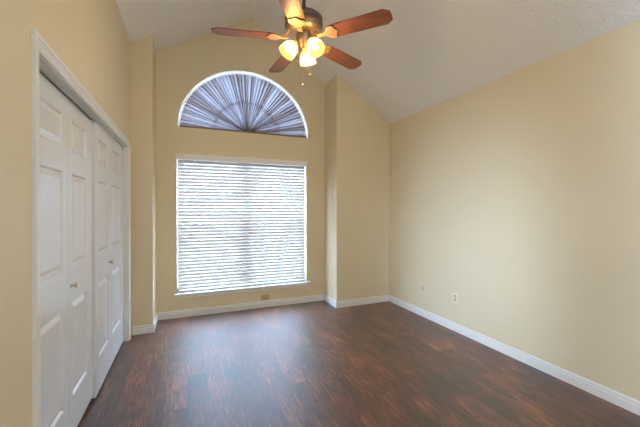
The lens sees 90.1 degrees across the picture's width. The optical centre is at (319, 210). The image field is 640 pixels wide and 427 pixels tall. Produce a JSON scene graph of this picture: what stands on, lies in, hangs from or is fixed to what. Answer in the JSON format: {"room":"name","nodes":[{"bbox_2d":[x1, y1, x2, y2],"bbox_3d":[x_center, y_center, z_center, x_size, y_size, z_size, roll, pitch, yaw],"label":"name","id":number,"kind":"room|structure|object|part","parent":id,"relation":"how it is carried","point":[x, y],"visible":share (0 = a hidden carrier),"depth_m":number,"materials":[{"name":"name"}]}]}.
{"room":"empty bedroom","nodes":[
{"label":"empty bedroom","id":0,"kind":"room"},
{"bbox_2d":[0,0,129,426],"bbox_3d":[-1.173,-0.222,1.171,0.120,3.239,6.269,0,0,-23],"label":"wall","id":1,"kind":"structure","parent":0,"point":[90,37],"depth_m":1.22,"materials":[{"name":"beige paint"}]},
{"bbox_2d":[39,72,91,426],"bbox_3d":[-1.448,0.355,1.822,0.072,2.012,1.093,0,0,-23],"label":"door","id":2,"kind":"structure","parent":1,"relation":"in","point":[65,130],"depth_m":1.83,"materials":[{"name":"white paint"}]},
{"bbox_3d":[-1.466,0.449,1.909,0.038,0.034,0.034,0,0,-23],"label":"knob","id":3,"kind":"part","parent":2,"relation":"part of","materials":[{"name":"metal"}]},
{"bbox_2d":[31,29,130,426],"bbox_3d":[-1.651,0.332,2.338,0.136,2.120,2.349,0,0,-23],"label":"trim","id":4,"kind":"structure","parent":1,"relation":"attached to","point":[44,60],"depth_m":1.42,"materials":[{"name":"white paint"}]},
{"bbox_2d":[91,120,122,398],"bbox_3d":[-1.858,0.357,2.850,0.072,2.033,1.109,0,0,-23],"label":"door","id":5,"kind":"structure","parent":1,"relation":"in","point":[106,152],"depth_m":2.64,"materials":[{"name":"white paint"}]},
{"bbox_2d":[130,35,155,334],"bbox_3d":[-2.114,-0.299,3.854,0.216,3.367,0.592,0,0,-23],"label":"wall","id":6,"kind":"structure","parent":0,"point":[142,51],"depth_m":3.59,"materials":[{"name":"beige paint"}]},
{"bbox_2d":[132,324,153,334],"bbox_3d":[-1.982,1.340,3.588,0.216,0.092,0.016,0,0,-23],"label":"baseboard","id":7,"kind":"structure","parent":6,"relation":"attached to","point":[143,329],"depth_m":3.58,"materials":[{"name":"white paint"}]},
{"bbox_2d":[153,313,156,331],"bbox_3d":[-1.974,1.339,3.829,0.016,0.092,0.422,0,0,-23],"label":"baseboard","id":8,"kind":"structure","parent":6,"relation":"attached to","point":[155,318],"depth_m":3.77,"materials":[{"name":"white paint"}]},
{"bbox_2d":[155,18,324,312],"bbox_3d":[-1.028,-0.656,4.536,2.355,4.074,0.170,0,0,-23],"label":"wall","id":9,"kind":"structure","parent":0,"point":[180,68],"depth_m":4.36,"materials":[{"name":"beige paint"}]},
{"bbox_2d":[157,294,323,319],"bbox_3d":[-0.992,1.335,4.460,2.283,0.092,0.016,0,0,-23],"label":"baseboard","id":10,"kind":"structure","parent":9,"relation":"attached to","point":[295,300],"depth_m":4.39,"materials":[{"name":"white paint"}]},
{"bbox_2d":[174,159,309,298],"bbox_3d":[-1.039,0.206,4.511,1.849,1.851,0.185,0,0,-23],"label":"window","id":11,"kind":"structure","parent":9,"relation":"in","point":[207,292],"depth_m":4.36,"materials":[{"name":"white plastic"}]},
{"bbox_2d":[175,153,307,291],"bbox_3d":[-1.037,0.166,4.479,1.801,1.797,0.116,0,0,-23],"label":"blind","id":12,"kind":"object","parent":11,"relation":"attached to","point":[241,220],"visible":1,"depth_m":4.46,"materials":[{"name":"white plastic"}]},
{"bbox_3d":[-1.754,0.198,4.192,0.002,1.720,0.002,0,0,-23],"label":"ladder cord","id":13,"kind":"part","parent":12,"relation":"part of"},
{"bbox_3d":[-1.044,1.055,4.513,1.755,0.018,0.050,0,0,-23],"label":"rail","id":14,"kind":"part","parent":12,"relation":"part of","materials":[{"name":"white plastic"}]},
{"bbox_3d":[-0.799,0.196,4.591,0.002,1.720,0.002,0,0,-23],"label":"ladder cord","id":15,"kind":"part","parent":12,"relation":"part of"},
{"bbox_3d":[-1.028,1.104,4.488,1.849,0.057,0.125,0,0,-23],"label":"sill","id":16,"kind":"part","parent":11,"relation":"part of","materials":[{"name":"white paint"}]},
{"bbox_2d":[178,73,306,137],"bbox_3d":[-1.048,-1.509,4.568,1.810,0.860,0.077,0,0,-23],"label":"window","id":17,"kind":"structure","parent":9,"relation":"in","point":[202,83],"depth_m":4.40,"materials":[{"name":"white plastic"}]},
{"bbox_2d":[180,74,305,137],"bbox_3d":[-1.025,-1.494,4.513,1.750,0.830,0.045,0,0,-23],"label":"pleated shade","id":18,"kind":"object","parent":17,"relation":"attached to","point":[235,103],"visible":0.9,"depth_m":4.49,"materials":[{"name":"grey fabric"}]},
{"bbox_2d":[261,294,268,299],"bbox_3d":[-0.780,1.242,4.551,0.118,0.072,0.012,0,0,-23],"label":"wall outlet","id":19,"kind":"object","parent":9,"relation":"attached to","point":[263,297],"visible":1,"depth_m":4.55,"materials":[{"name":"beige plastic"}]},
{"bbox_2d":[325,75,388,300],"bbox_3d":[0.530,-0.270,4.961,0.886,3.298,0.592,0,0,-23],"label":"wall","id":20,"kind":"structure","parent":0,"point":[356,135],"depth_m":4.68,"materials":[{"name":"beige paint"}]},
{"bbox_2d":[324,294,335,307],"bbox_3d":[0.146,1.334,4.717,0.016,0.092,0.422,0,0,-23],"label":"baseboard","id":21,"kind":"structure","parent":20,"relation":"attached to","point":[328,299],"depth_m":4.71,"materials":[{"name":"white paint"}]},
{"bbox_2d":[336,295,388,307],"bbox_3d":[0.632,1.334,4.683,0.886,0.092,0.016,0,0,-23],"label":"baseboard","id":22,"kind":"structure","parent":20,"relation":"attached to","point":[361,301],"depth_m":4.67,"materials":[{"name":"white paint"}]},
{"bbox_2d":[77,300,639,426],"bbox_3d":[0.162,1.455,1.755,4.287,0.120,6.299,0,0,-23],"label":"floor","id":23,"kind":"structure","parent":0,"point":[316,363],"depth_m":2.61,"materials":[{"name":"brown wood"}]},
{"bbox_2d":[116,0,639,123],"bbox_3d":[0.472,-1.994,1.813,3.717,1.610,6.399,0,0,-23],"label":"ceiling","id":24,"kind":"structure","parent":0,"point":[431,53],"depth_m":3.30,"materials":[{"name":"white paint"}]},
{"bbox_2d":[211,0,392,85],"bbox_3d":[-0.149,-1.783,2.422,1.277,1.744,1.248,0,0,-23],"label":"ceiling fan","id":25,"kind":"object","parent":24,"relation":"hanging from","point":[303,23],"visible":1,"depth_m":2.31,"materials":[{"name":"brown wood"}]},
{"bbox_3d":[-0.550,-1.285,2.323,0.459,0.006,0.142,0,10,-9],"label":"blade","id":26,"kind":"part","parent":25,"relation":"part of","materials":[{"name":"brown wood"}]},
{"bbox_3d":[-0.323,-1.287,2.780,0.142,0.006,0.459,-11,5,-27],"label":"blade","id":27,"kind":"part","parent":25,"relation":"part of","materials":[{"name":"brown wood"}]},
{"bbox_3d":[-0.219,-1.203,2.365,0.068,0.074,0.055,0,0,-23],"label":"bulb","id":28,"kind":"part","parent":25,"relation":"part of","materials":[{"name":"beige glass"}]},
{"bbox_3d":[-0.185,-1.283,1.965,0.142,0.006,0.459,10,2,8],"label":"blade","id":29,"kind":"part","parent":25,"relation":"part of","materials":[{"name":"brown wood"}]},
{"bbox_3d":[-0.122,-1.344,2.394,0.264,0.043,0.264,0,0,-23],"label":"motor plate","id":30,"kind":"part","parent":25,"relation":"part of","materials":[{"name":"brown metal"}]},
{"bbox_3d":[-0.098,-1.204,2.496,0.056,0.074,0.064,0,0,-23],"label":"bulb","id":31,"kind":"part","parent":25,"relation":"part of","materials":[{"name":"beige glass"}]},
{"bbox_3d":[-0.044,-1.203,2.327,0.054,0.074,0.066,0,0,-23],"label":"bulb","id":32,"kind":"part","parent":25,"relation":"part of","materials":[{"name":"beige glass"}]},
{"bbox_3d":[0.183,-1.287,2.705,0.142,0.006,0.459,-14,-9,44],"label":"blade","id":33,"kind":"part","parent":25,"relation":"part of","materials":[{"name":"brown wood"}]},
{"bbox_3d":[0.267,-1.284,2.201,0.459,0.006,0.142,0,-10,27],"label":"blade","id":34,"kind":"part","parent":25,"relation":"part of","materials":[{"name":"brown wood"}]},
{"bbox_2d":[389,20,639,400],"bbox_3d":[2.090,0.048,2.539,0.120,2.687,6.269,0,0,-23],"label":"wall","id":35,"kind":"structure","parent":0,"point":[516,195],"depth_m":2.79,"materials":[{"name":"beige paint"}]},
{"bbox_2d":[421,283,424,292],"bbox_3d":[1.339,1.013,4.170,0.009,0.118,0.074,0,0,-23],"label":"wall jack plate","id":36,"kind":"object","parent":35,"relation":"attached to","point":[422,284],"visible":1,"depth_m":4.16,"materials":[{"name":"white plastic"}]},
{"bbox_2d":[453,292,457,303],"bbox_3d":[1.550,1.004,3.662,0.012,0.118,0.074,0,0,-23],"label":"wall outlet","id":37,"kind":"object","parent":35,"relation":"attached to","point":[455,295],"visible":1,"depth_m":3.65,"materials":[{"name":"white plastic"}]},
{"bbox_2d":[389,295,639,415],"bbox_3d":[2.142,1.347,2.246,0.016,0.092,5.677,0,0,-23],"label":"baseboard","id":38,"kind":"structure","parent":35,"relation":"attached to","point":[628,403],"depth_m":2.79,"materials":[{"name":"white paint"}]}
]}

